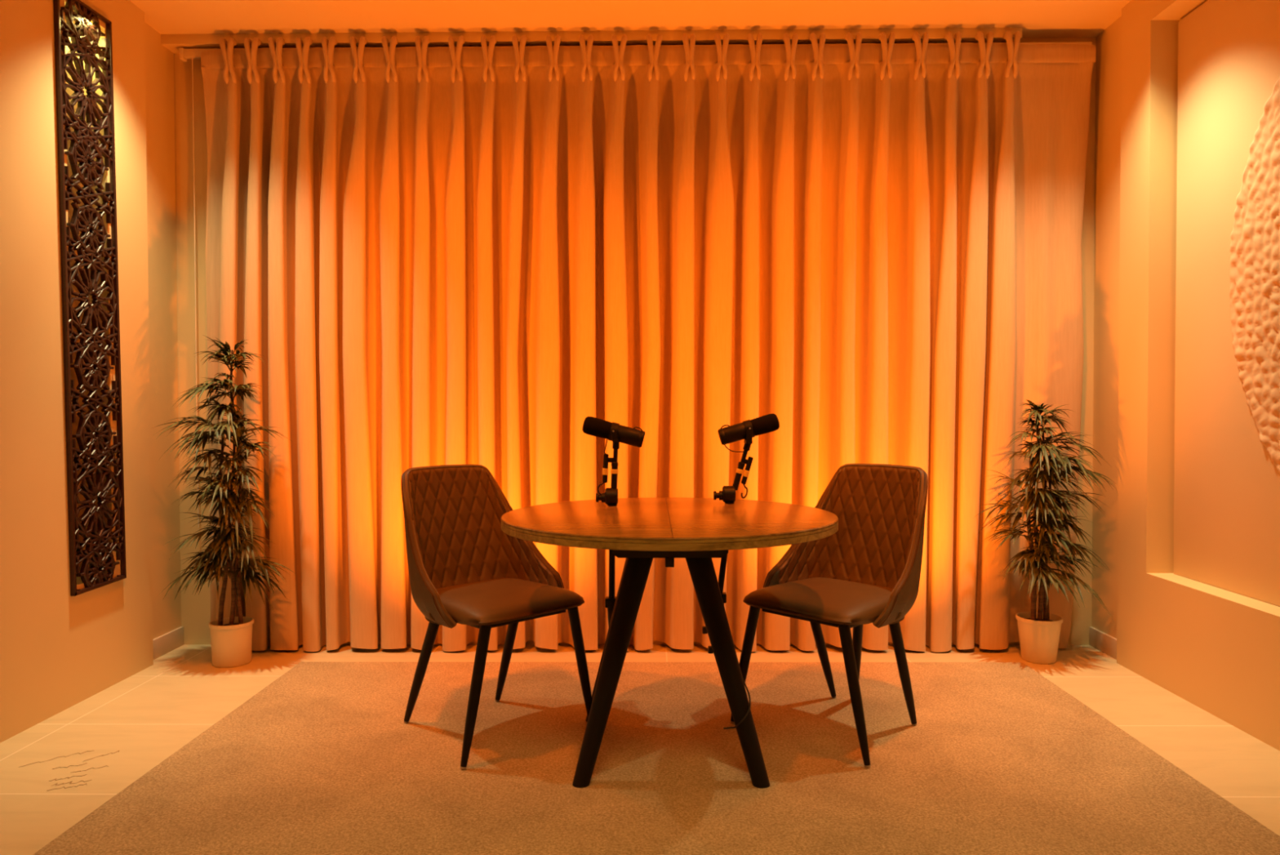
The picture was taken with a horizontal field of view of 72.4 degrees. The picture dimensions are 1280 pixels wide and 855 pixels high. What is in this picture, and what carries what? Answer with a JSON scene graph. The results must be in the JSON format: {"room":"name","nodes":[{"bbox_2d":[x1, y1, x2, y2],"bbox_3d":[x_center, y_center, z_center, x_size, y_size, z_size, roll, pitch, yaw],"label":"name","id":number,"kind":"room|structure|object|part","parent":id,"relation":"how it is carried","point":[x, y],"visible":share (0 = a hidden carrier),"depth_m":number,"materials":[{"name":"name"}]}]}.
{"room":"studio","nodes":[
{"label":"studio","id":0,"kind":"room"},
{"bbox_2d":[0,0,181,742],"bbox_3d":[-2.139,-0.317,1.206,0.090,2.737,5.575,0,1,1],"label":"wall","id":1,"kind":"structure","parent":0,"point":[59,650],"depth_m":3.14,"materials":[{"name":"beige paint"}]},
{"bbox_2d":[53,0,126,595],"bbox_3d":[-2.063,-0.482,3.286,0.020,2.184,0.358,0,1,1],"label":"decorative wall panel","id":2,"kind":"object","parent":1,"relation":"attached to","point":[85,36],"visible":1,"depth_m":3.27,"materials":[{"name":"brown wood"}]},
{"bbox_2d":[152,626,183,659],"bbox_3d":[-2.105,0.959,3.859,0.012,0.085,0.315,0,1,1],"label":"baseboard","id":3,"kind":"structure","parent":1,"relation":"attached to","point":[173,639],"depth_m":3.89,"materials":[{"name":"wood"}]},
{"bbox_2d":[128,0,1131,38],"bbox_3d":[-0.068,-1.690,1.156,4.361,0.001,5.575,0,1,1],"label":"ceiling","id":4,"kind":"structure","parent":0,"point":[1036,18],"depth_m":3.68,"materials":[{"name":"paint"}]},
{"bbox_2d":[160,27,1022,53],"bbox_3d":[-0.223,-1.720,3.892,3.788,0.043,0.107,0,1,1],"label":"curtain rod","id":5,"kind":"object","parent":4,"relation":"attached to","point":[172,42],"depth_m":3.84,"materials":[{"name":"beige paint"}]},
{"bbox_2d":[173,37,1095,644],"bbox_3d":[-0.032,-0.375,3.969,4.161,2.737,0.001,0,1,1],"label":"wall","id":6,"kind":"structure","parent":0,"point":[195,610],"depth_m":3.98,"materials":[{"name":"beige paint"}]},
{"bbox_2d":[178,42,1092,62],"bbox_3d":[-0.030,-1.667,3.900,4.033,0.049,0.088,0,1,1],"label":"rail","id":7,"kind":"object","parent":6,"relation":"attached to","point":[184,54],"visible":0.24,"depth_m":3.88,"materials":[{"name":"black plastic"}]},
{"bbox_2d":[191,57,199,527],"bbox_3d":[-1.991,-0.598,3.914,0.006,2.095,0.006,0,1,1],"label":"pull cord","id":8,"kind":"object","parent":7,"relation":"hanging from","point":[192,58],"visible":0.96,"depth_m":3.91,"materials":[{"name":"beige plastic"}]},
{"bbox_2d":[200,31,1095,652],"bbox_3d":[0.024,-0.363,3.885,3.930,2.704,0.167,0,1,1],"label":"curtain","id":9,"kind":"object","parent":7,"relation":"hanging from","point":[458,255],"visible":0.94,"depth_m":3.85,"materials":[{"name":"beige fabric"}]},
{"bbox_2d":[0,644,1279,854],"bbox_3d":[-0.061,1.046,1.208,4.361,0.001,5.575,0,1,1],"label":"floor","id":10,"kind":"structure","parent":0,"point":[151,713],"depth_m":3.03,"materials":[{"name":"tile"}]},
{"bbox_2d":[20,750,119,791],"bbox_3d":[-1.680,1.023,2.631,0.304,0.002,0.245,1,1,40],"label":"scribble","id":11,"kind":"object","parent":10,"relation":"on","point":[91,750],"visible":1,"depth_m":2.62,"materials":[{"name":"beige"}]},
{"bbox_2d":[151,334,294,667],"bbox_3d":[-1.717,0.311,3.639,0.561,1.386,0.387,0,1,-4],"label":"potted palm","id":12,"kind":"object","parent":10,"relation":"on","point":[231,637],"visible":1,"depth_m":3.63,"materials":[{"name":"green plant"}]},
{"bbox_2d":[208,616,253,667],"bbox_3d":[-1.740,0.913,3.723,0.174,0.178,0.174,0,1,1],"label":"pot","id":13,"kind":"object","parent":12,"relation":"attached to","point":[231,637],"depth_m":3.66,"materials":[{"name":"white ceramic"}]},
{"bbox_2d":[32,661,1279,854],"bbox_3d":[0.058,1.036,1.401,3.042,0.012,4.564,0,1,1],"label":"rug","id":14,"kind":"object","parent":10,"relation":"on","point":[998,757],"visible":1,"depth_m":2.51,"materials":[{"name":"beige carpet"}]},
{"bbox_2d":[400,464,592,768],"bbox_3d":[-0.513,0.570,2.930,0.535,0.867,0.564,-1,2,-45],"label":"dining chair","id":15,"kind":"object","parent":14,"relation":"on","point":[463,568],"visible":0.96,"depth_m":2.99,"materials":[{"name":"brown leather"}]},
{"bbox_3d":[-0.726,0.800,2.908,0.197,0.397,0.035,1,1,40],"label":"leg","id":16,"kind":"part","parent":15,"relation":"part of","materials":[{"name":"black paint"}]},
{"bbox_3d":[-0.491,0.799,2.616,0.035,0.407,0.115,1,1,38],"label":"leg","id":17,"kind":"part","parent":15,"relation":"part of","materials":[{"name":"black paint"}]},
{"bbox_3d":[-0.556,0.377,2.973,0.495,0.481,0.413,-1,2,-45],"label":"backrest","id":18,"kind":"part","parent":15,"relation":"part of","materials":[{"name":"brown leather"}]},
{"bbox_3d":[-0.472,0.796,3.132,0.036,0.395,0.158,-1,2,-45],"label":"leg","id":19,"kind":"part","parent":15,"relation":"part of","materials":[{"name":"black paint"}]},
{"bbox_3d":[-0.465,0.566,2.885,0.438,0.072,0.432,-1,2,-45],"label":"seat","id":20,"kind":"part","parent":15,"relation":"part of","materials":[{"name":"brown leather"}]},
{"bbox_3d":[-0.468,0.608,2.890,0.330,0.012,0.300,-1,2,-45],"label":"seat frame","id":21,"kind":"part","parent":15,"relation":"part of","materials":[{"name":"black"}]},
{"bbox_3d":[-0.196,0.792,2.917,0.109,0.406,0.035,-1,2,-45],"label":"leg","id":22,"kind":"part","parent":15,"relation":"part of","materials":[{"name":"black paint"}]},
{"bbox_2d":[500,497,838,787],"bbox_3d":[0.090,0.636,2.722,1.030,0.738,1.030,0,1,1],"label":"round table","id":23,"kind":"object","parent":14,"relation":"on","point":[640,530],"visible":0.99,"depth_m":2.53,"materials":[{"name":"brown wood"}]},
{"bbox_3d":[-0.070,0.678,2.886,0.080,0.648,0.314,-1,2,-44],"label":"leg","id":24,"kind":"part","parent":23,"relation":"part of","materials":[{"name":"black"}]},
{"bbox_2d":[595,441,619,626],"bbox_3d":[-0.106,0.413,2.936,0.083,0.743,0.064,0,1,1],"label":"microphone stand","id":25,"kind":"object","parent":23,"relation":"on","point":[610,496],"visible":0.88,"depth_m":2.92,"materials":[{"name":"black metal"}]},
{"bbox_3d":[-0.132,0.236,2.937,0.032,0.032,0.032,0,1,1],"label":"tightening knob","id":26,"kind":"part","parent":25,"relation":"part of","materials":[{"name":"black"}]},
{"bbox_2d":[582,416,644,453],"bbox_3d":[-0.088,0.028,2.931,0.211,0.130,0.070,0,1,1],"label":"microphone","id":27,"kind":"object","parent":25,"relation":"on","point":[611,431],"visible":1,"depth_m":2.91,"materials":[{"name":"black metal"}]},
{"bbox_2d":[612,441,619,448],"bbox_3d":[-0.081,0.057,2.933,0.024,0.031,0.023,0,1,1],"label":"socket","id":28,"kind":"object","parent":25,"relation":"attached to","point":[615,445],"depth_m":2.92,"materials":[{"name":"black metal"}]},
{"bbox_3d":[-0.071,0.684,2.566,0.242,0.648,0.242,0,1,1],"label":"leg","id":29,"kind":"part","parent":23,"relation":"part of","materials":[{"name":"black"}]},
{"bbox_3d":[0.089,0.341,2.716,0.344,0.078,0.300,0,1,1],"label":"mounting plate","id":30,"kind":"part","parent":23,"relation":"part of","materials":[{"name":"black metal"}]},
{"bbox_2d":[702,626,707,633],"bbox_3d":[0.248,0.667,2.884,0.084,0.022,0.070,0,1,1],"label":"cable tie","id":31,"kind":"object","parent":23,"relation":"attached to","point":[704,628],"visible":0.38,"depth_m":2.87,"materials":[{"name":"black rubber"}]},
{"bbox_2d":[707,645,713,653],"bbox_3d":[0.267,0.737,2.904,0.081,0.022,0.067,0,1,1],"label":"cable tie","id":32,"kind":"object","parent":23,"relation":"attached to","point":[709,647],"visible":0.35,"depth_m":2.89,"materials":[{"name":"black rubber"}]},
{"bbox_3d":[0.249,0.684,2.560,0.080,0.648,0.314,-1,2,-44],"label":"leg","id":33,"kind":"part","parent":23,"relation":"part of","materials":[{"name":"black"}]},
{"bbox_2d":[713,441,753,604],"bbox_3d":[0.314,0.380,3.006,0.145,0.667,0.062,0,1,-11],"label":"microphone stand","id":34,"kind":"object","parent":23,"relation":"on","point":[727,495],"visible":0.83,"depth_m":2.99,"materials":[{"name":"black metal"}]},
{"bbox_3d":[0.268,0.233,3.002,0.032,0.032,0.032,0,1,1],"label":"tightening knob","id":35,"kind":"part","parent":34,"relation":"part of","materials":[{"name":"black plastic"}]},
{"bbox_2d":[742,441,751,450],"bbox_3d":[0.368,0.063,2.998,0.029,0.034,0.023,0,1,1],"label":"socket","id":36,"kind":"object","parent":34,"relation":"attached to","point":[747,446],"depth_m":2.99,"materials":[{"name":"black"}]},
{"bbox_2d":[717,413,779,452],"bbox_3d":[0.372,0.018,2.995,0.211,0.132,0.070,0,1,1],"label":"microphone","id":37,"kind":"object","parent":34,"relation":"on","point":[746,430],"visible":1,"depth_m":2.97,"materials":[{"name":"black metal"}]},
{"bbox_2d":[723,663,751,728],"bbox_3d":[0.287,0.742,2.533,0.075,0.246,0.098,0,1,18],"label":"cable","id":38,"kind":"object","parent":23,"relation":"attached to","point":[747,689],"visible":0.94,"depth_m":2.51,"materials":[{"name":"black rubber"}]},
{"bbox_2d":[730,462,928,767],"bbox_3d":[0.669,0.567,2.927,0.564,0.867,0.535,-1,1,-43],"label":"dining chair","id":39,"kind":"object","parent":14,"relation":"on","point":[868,571],"visible":0.94,"depth_m":2.98,"materials":[{"name":"brown leather"}]},
{"bbox_3d":[0.351,0.790,2.922,0.115,0.407,0.035,1,1,40],"label":"leg","id":40,"kind":"part","parent":39,"relation":"part of","materials":[{"name":"black paint"}]},
{"bbox_3d":[0.627,0.605,2.885,0.300,0.012,0.330,-1,1,-43],"label":"seat frame","id":41,"kind":"part","parent":39,"relation":"part of","materials":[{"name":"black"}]},
{"bbox_3d":[0.623,0.563,2.881,0.432,0.072,0.438,-1,1,-43],"label":"seat","id":42,"kind":"part","parent":39,"relation":"part of","materials":[{"name":"brown leather"}]},
{"bbox_3d":[0.652,0.792,3.145,0.035,0.397,0.197,1,1,43],"label":"leg","id":43,"kind":"part","parent":39,"relation":"part of","materials":[{"name":"black paint"}]},
{"bbox_3d":[0.717,0.373,2.964,0.413,0.481,0.495,-1,1,-43],"label":"backrest","id":44,"kind":"part","parent":39,"relation":"part of","materials":[{"name":"brown leather"}]},
{"bbox_3d":[0.641,0.796,2.616,0.035,0.406,0.109,-1,1,-43],"label":"leg","id":45,"kind":"part","parent":39,"relation":"part of","materials":[{"name":"black paint"}]},
{"bbox_3d":[0.771,0.795,3.107,0.035,0.392,0.193,0,1,9],"label":"leg","id":46,"kind":"part","parent":39,"relation":"part of","materials":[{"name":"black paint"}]},
{"bbox_3d":[0.867,0.797,2.885,0.158,0.395,0.036,-1,1,-43],"label":"leg","id":47,"kind":"part","parent":39,"relation":"part of","materials":[{"name":"black paint"}]},
{"bbox_2d":[974,399,1118,663],"bbox_3d":[1.709,0.439,3.641,0.550,1.111,0.358,0,1,1],"label":"potted palm","id":48,"kind":"object","parent":10,"relation":"on","point":[1039,631],"visible":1,"depth_m":3.65,"materials":[{"name":"green plant"}]},
{"bbox_2d":[1015,611,1062,663],"bbox_3d":[1.706,0.900,3.736,0.184,0.186,0.184,0,1,1],"label":"pot","id":49,"kind":"object","parent":48,"relation":"attached to","point":[1038,633],"depth_m":3.68,"materials":[{"name":"white ceramic"}]},
{"bbox_2d":[1091,0,1279,750],"bbox_3d":[2.036,-0.327,1.158,0.112,2.737,5.575,0,1,1],"label":"wall","id":50,"kind":"structure","parent":0,"point":[1216,649],"depth_m":3.47,"materials":[{"name":"beige paint"}]},
{"bbox_2d":[1088,626,1116,659],"bbox_3d":[2.044,0.948,3.829,0.012,0.085,0.279,0,1,1],"label":"baseboard","id":51,"kind":"structure","parent":50,"relation":"attached to","point":[1100,640],"depth_m":3.84,"materials":[{"name":"wood"}]},
{"bbox_2d":[1173,0,1279,606],"bbox_3d":[2.096,-0.478,2.137,0.014,2.159,2.592,0,1,1],"label":"wall niche","id":52,"kind":"object","parent":50,"relation":"attached to","point":[1227,482],"depth_m":3.18,"materials":[{"name":"paint"}]},
{"bbox_2d":[1229,75,1279,472],"bbox_3d":[2.081,-0.497,2.134,0.016,1.946,1.946,0,1,1],"label":"disc","id":53,"kind":"object","parent":50,"relation":"attached to","point":[1255,246],"visible":1,"depth_m":2.94,"materials":[{"name":"beige paint"}]}
]}

